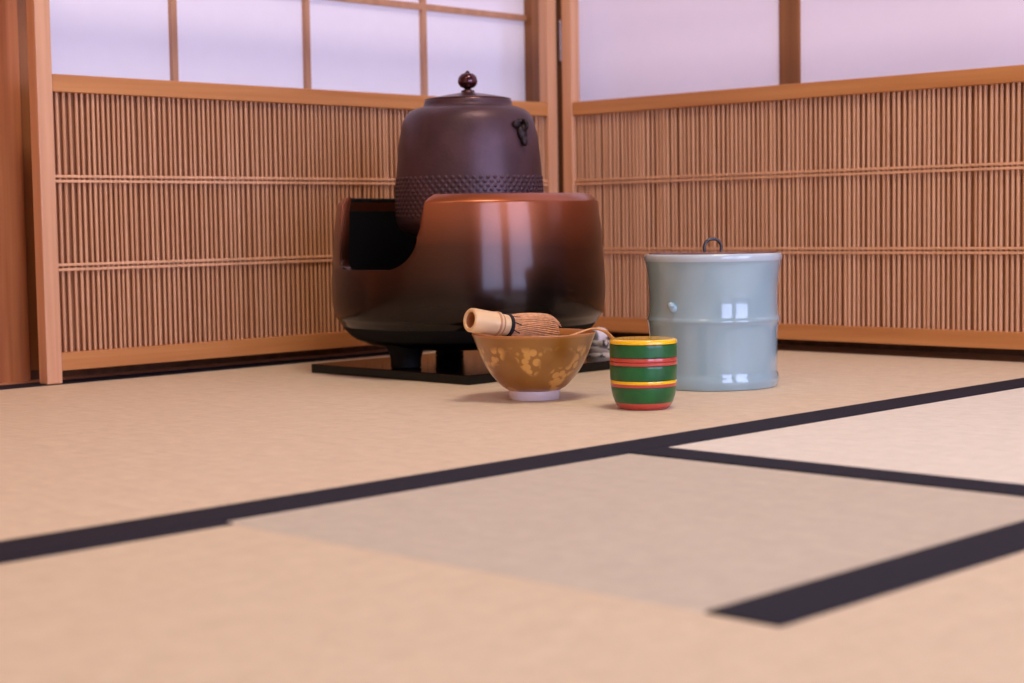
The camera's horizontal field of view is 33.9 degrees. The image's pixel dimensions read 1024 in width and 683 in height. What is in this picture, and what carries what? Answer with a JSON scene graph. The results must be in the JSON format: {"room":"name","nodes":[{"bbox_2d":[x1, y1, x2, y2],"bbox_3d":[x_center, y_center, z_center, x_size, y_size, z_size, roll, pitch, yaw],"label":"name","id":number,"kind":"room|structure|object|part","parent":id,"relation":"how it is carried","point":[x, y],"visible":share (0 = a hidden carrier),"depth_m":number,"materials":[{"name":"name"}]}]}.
{"room":"japanese tea room","nodes":[
{"label":"japanese tea room","id":0,"kind":"room"},
{"bbox_2d":[579,0,1023,100],"bbox_3d":[0.682,-1.363,2.402,1.800,2.040,0.100,3,6,44],"label":"wall","id":1,"kind":"structure","parent":0,"point":[628,48],"depth_m":2.68,"materials":[{"name":"white paper"}]},
{"bbox_2d":[779,0,800,84],"bbox_3d":[0.423,-1.372,2.582,0.038,2.040,0.006,3,6,44],"label":"trim","id":2,"kind":"structure","parent":1,"relation":"attached to","point":[789,10],"depth_m":2.64,"materials":[{"name":"brown wood"}]},
{"bbox_2d":[609,332,1023,355],"bbox_3d":[1.337,-0.123,1.865,3.420,0.380,0.104,3,6,44],"label":"baseboard","id":3,"kind":"structure","parent":1,"relation":"attached to","point":[614,334],"depth_m":2.55,"materials":[{"name":"brown wood"}]},
{"bbox_3d":[0.218,0.249,0.794,3.700,0.104,4.000,3,6,44],"label":"floor","id":4,"kind":"structure","parent":0,"visible":0},
{"bbox_2d":[0,349,387,384],"bbox_3d":[-1.116,0.123,1.748,0.047,0.056,3.314,3,6,44],"label":"trim","id":5,"kind":"structure","parent":4,"relation":"on","point":[384,350],"depth_m":2.44,"materials":[{"name":"brown wood"}]},
{"bbox_2d":[30,345,386,379],"bbox_3d":[-0.313,0.021,2.675,0.100,0.032,1.070,3,6,44],"label":"trim","id":6,"kind":"structure","parent":4,"relation":"on","point":[34,374],"depth_m":2.47,"materials":[{"name":"brown wood"}]},
{"bbox_2d":[0,521,1023,682],"bbox_3d":[-0.060,0.208,0.289,1.397,0.056,1.896,3,6,44],"label":"mat","id":7,"kind":"object","parent":4,"relation":"on","point":[219,601],"visible":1,"depth_m":0.84,"materials":[{"name":"beige wicker"}]},
{"bbox_2d":[0,350,1023,557],"bbox_3d":[-0.373,0.112,1.720,1.053,0.056,2.314,3,6,44],"label":"mat","id":8,"kind":"object","parent":4,"relation":"on","point":[92,459],"visible":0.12,"depth_m":1.65,"materials":[{"name":"beige wicker"}]},
{"bbox_2d":[311,350,609,384],"bbox_3d":[-0.057,0.033,2.302,0.308,0.012,0.307,3,6,44],"label":"board","id":9,"kind":"object","parent":8,"relation":"on","point":[469,368],"visible":0.6,"depth_m":2.23,"materials":[{"name":"black paint"}]},
{"bbox_2d":[332,193,605,368],"bbox_3d":[-0.059,-0.086,2.293,0.372,0.226,0.372,3,6,44],"label":"brazier","id":10,"kind":"object","parent":9,"relation":"on","point":[393,289],"visible":0.84,"depth_m":2.14,"materials":[{"name":"brown metal"}]},
{"bbox_2d":[395,71,543,236],"bbox_3d":[-0.058,-0.251,2.282,0.209,0.227,0.201,3,6,44],"label":"kettle","id":11,"kind":"object","parent":10,"relation":"on","point":[467,141],"visible":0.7,"depth_m":2.20,"materials":[{"name":"brown metal"}]},
{"bbox_3d":[-0.060,-0.352,2.275,0.027,0.029,0.027,3,6,44],"label":"knob","id":12,"kind":"part","parent":11,"relation":"part of","materials":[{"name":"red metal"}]},
{"bbox_3d":[-0.060,-0.332,2.276,0.118,0.019,0.118,3,6,44],"label":"lid","id":13,"kind":"part","parent":11,"relation":"part of","materials":[{"name":"brown metal"}]},
{"bbox_2d":[26,0,1023,384],"bbox_3d":[0.091,-0.265,2.166,1.008,0.618,0.998,3,6,44],"label":"folding screen","id":14,"kind":"object","parent":8,"relation":"on","point":[174,220],"visible":0.77,"depth_m":2.41,"materials":[{"name":"brown wood"}]},
{"bbox_3d":[-0.603,-0.254,2.162,0.021,0.618,0.022,3,6,44],"label":"post","id":15,"kind":"part","parent":14,"relation":"part of","materials":[{"name":"brown wood"}]},
{"bbox_3d":[-0.265,-0.003,2.522,0.018,0.024,0.932,3,6,44],"label":"rail","id":16,"kind":"part","parent":14,"relation":"part of","materials":[{"name":"brown wood"}]},
{"bbox_3d":[-0.272,-0.182,2.514,0.003,0.345,0.936,3,6,44],"label":"backing panel","id":17,"kind":"part","parent":14,"relation":"part of","materials":[{"name":"brown wood"}]},
{"bbox_3d":[-0.271,-0.361,2.497,0.018,0.022,0.932,3,6,44],"label":"rail","id":18,"kind":"part","parent":14,"relation":"part of","materials":[{"name":"brown wood"}]},
{"bbox_3d":[0.063,-0.312,2.843,0.021,0.618,0.022,3,6,44],"label":"post","id":19,"kind":"part","parent":14,"relation":"part of","materials":[{"name":"brown wood"}]},
{"bbox_3d":[0.101,-0.312,2.837,0.022,0.618,0.021,3,6,44],"label":"post","id":20,"kind":"part","parent":14,"relation":"part of","materials":[{"name":"brown wood"}]},
{"bbox_3d":[0.441,-0.373,2.498,0.933,0.022,0.018,3,6,44],"label":"rail","id":21,"kind":"part","parent":14,"relation":"part of","materials":[{"name":"brown wood"}]},
{"bbox_3d":[0.448,-0.194,2.515,0.937,0.345,0.003,3,6,44],"label":"backing panel","id":22,"kind":"part","parent":14,"relation":"part of","materials":[{"name":"brown wood"}]},
{"bbox_3d":[0.447,-0.014,2.523,0.933,0.024,0.018,3,6,44],"label":"rail","id":23,"kind":"part","parent":14,"relation":"part of","materials":[{"name":"brown wood"}]},
{"bbox_2d":[472,328,595,400],"bbox_3d":[0.025,0.027,1.913,0.140,0.076,0.140,-3,4,-23],"label":"bowl","id":24,"kind":"object","parent":8,"relation":"on","point":[532,368],"visible":0.94,"depth_m":1.87,"materials":[{"name":"orange ceramic"}]},
{"bbox_2d":[463,308,561,335],"bbox_3d":[0.002,-0.015,1.903,0.122,0.050,0.039,-4,5,-38],"label":"whisk","id":25,"kind":"object","parent":24,"relation":"in","point":[475,320],"visible":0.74,"depth_m":1.89,"materials":[{"name":"brown wood"}]},
{"bbox_3d":[-0.027,-0.021,1.884,0.050,0.028,0.028,8,-2,-36],"label":"handle","id":26,"kind":"part","parent":25,"relation":"part of","materials":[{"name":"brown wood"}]},
{"bbox_2d":[571,327,613,338],"bbox_3d":[0.056,0.000,1.902,0.127,0.029,0.011,-2,4,-19],"label":"scoop","id":27,"kind":"object","parent":24,"relation":"on","point":[607,333],"visible":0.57,"depth_m":1.91,"materials":[{"name":"brown wood"}]},
{"bbox_2d":[587,327,609,357],"bbox_3d":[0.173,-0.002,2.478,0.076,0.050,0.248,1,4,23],"label":"lid rest","id":28,"kind":"object","parent":8,"relation":"on","point":[599,347],"visible":0.45,"depth_m":2.37,"materials":[{"name":"white ceramic"}]},
{"bbox_2d":[609,336,677,409],"bbox_3d":[0.141,0.034,1.799,0.073,0.075,0.073,3,6,44],"label":"caddy","id":29,"kind":"object","parent":8,"relation":"on","point":[643,369],"visible":1,"depth_m":1.77,"materials":[{"name":"green paint"}]},
{"bbox_3d":[0.140,0.008,1.797,0.073,0.024,0.073,3,6,44],"label":"lid","id":30,"kind":"part","parent":29,"relation":"part of","materials":[{"name":"green paint"}]},
{"bbox_2d":[644,237,781,390],"bbox_3d":[0.242,-0.036,2.030,0.166,0.179,0.169,3,6,44],"label":"jar","id":31,"kind":"object","parent":8,"relation":"on","point":[720,307],"visible":0.89,"depth_m":1.96,"materials":[{"name":"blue ceramic"}]},
{"bbox_3d":[0.242,-0.106,2.027,0.154,0.007,0.154,3,6,44],"label":"lid","id":32,"kind":"part","parent":31,"relation":"part of","materials":[{"name":"grey ceramic"}]},
{"bbox_3d":[0.242,-0.115,2.026,0.026,0.021,0.004,-2,4,-18],"label":"ring knob","id":33,"kind":"part","parent":31,"relation":"part of","materials":[{"name":"black"}]},
{"bbox_2d":[226,454,1023,626],"bbox_3d":[0.117,0.145,1.140,0.459,0.056,0.428,3,6,44],"label":"mat","id":34,"kind":"object","parent":4,"relation":"on","point":[776,548],"visible":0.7,"depth_m":1.09,"materials":[{"name":"beige wicker"}]},
{"bbox_2d":[606,336,1023,361],"bbox_3d":[1.269,0.081,1.814,3.430,0.056,0.116,3,6,44],"label":"trim","id":35,"kind":"structure","parent":4,"relation":"on","point":[950,355],"depth_m":2.48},
{"bbox_2d":[630,387,1023,496],"bbox_3d":[0.957,0.119,1.329,1.397,0.056,1.016,3,6,44],"label":"mat","id":36,"kind":"object","parent":4,"relation":"on","point":[975,443],"visible":0.46,"depth_m":1.47,"materials":[{"name":"beige wicker"}]},
{"bbox_3d":[-1.683,-1.033,1.212,0.100,2.456,2.100,3,6,44],"label":"wall","id":37,"kind":"structure","parent":0,"visible":0},
{"bbox_2d":[0,0,30,382],"bbox_3d":[-0.824,-1.126,2.080,0.112,2.420,0.350,3,6,44],"label":"wooden post","id":38,"kind":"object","parent":37,"relation":"attached to","point":[14,321],"depth_m":2.22,"materials":[{"name":"brown wood"}]},
{"bbox_3d":[-0.251,-2.186,2.620,0.100,0.400,1.350,3,6,44],"label":"wall","id":39,"kind":"structure","parent":0,"visible":0},
{"bbox_2d":[17,0,539,370],"bbox_3d":[-0.304,-0.985,2.577,0.038,1.988,1.064,3,6,44],"label":"shoji screen","id":40,"kind":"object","parent":39,"relation":"in","point":[410,47],"depth_m":2.59,"materials":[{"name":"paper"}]}
]}

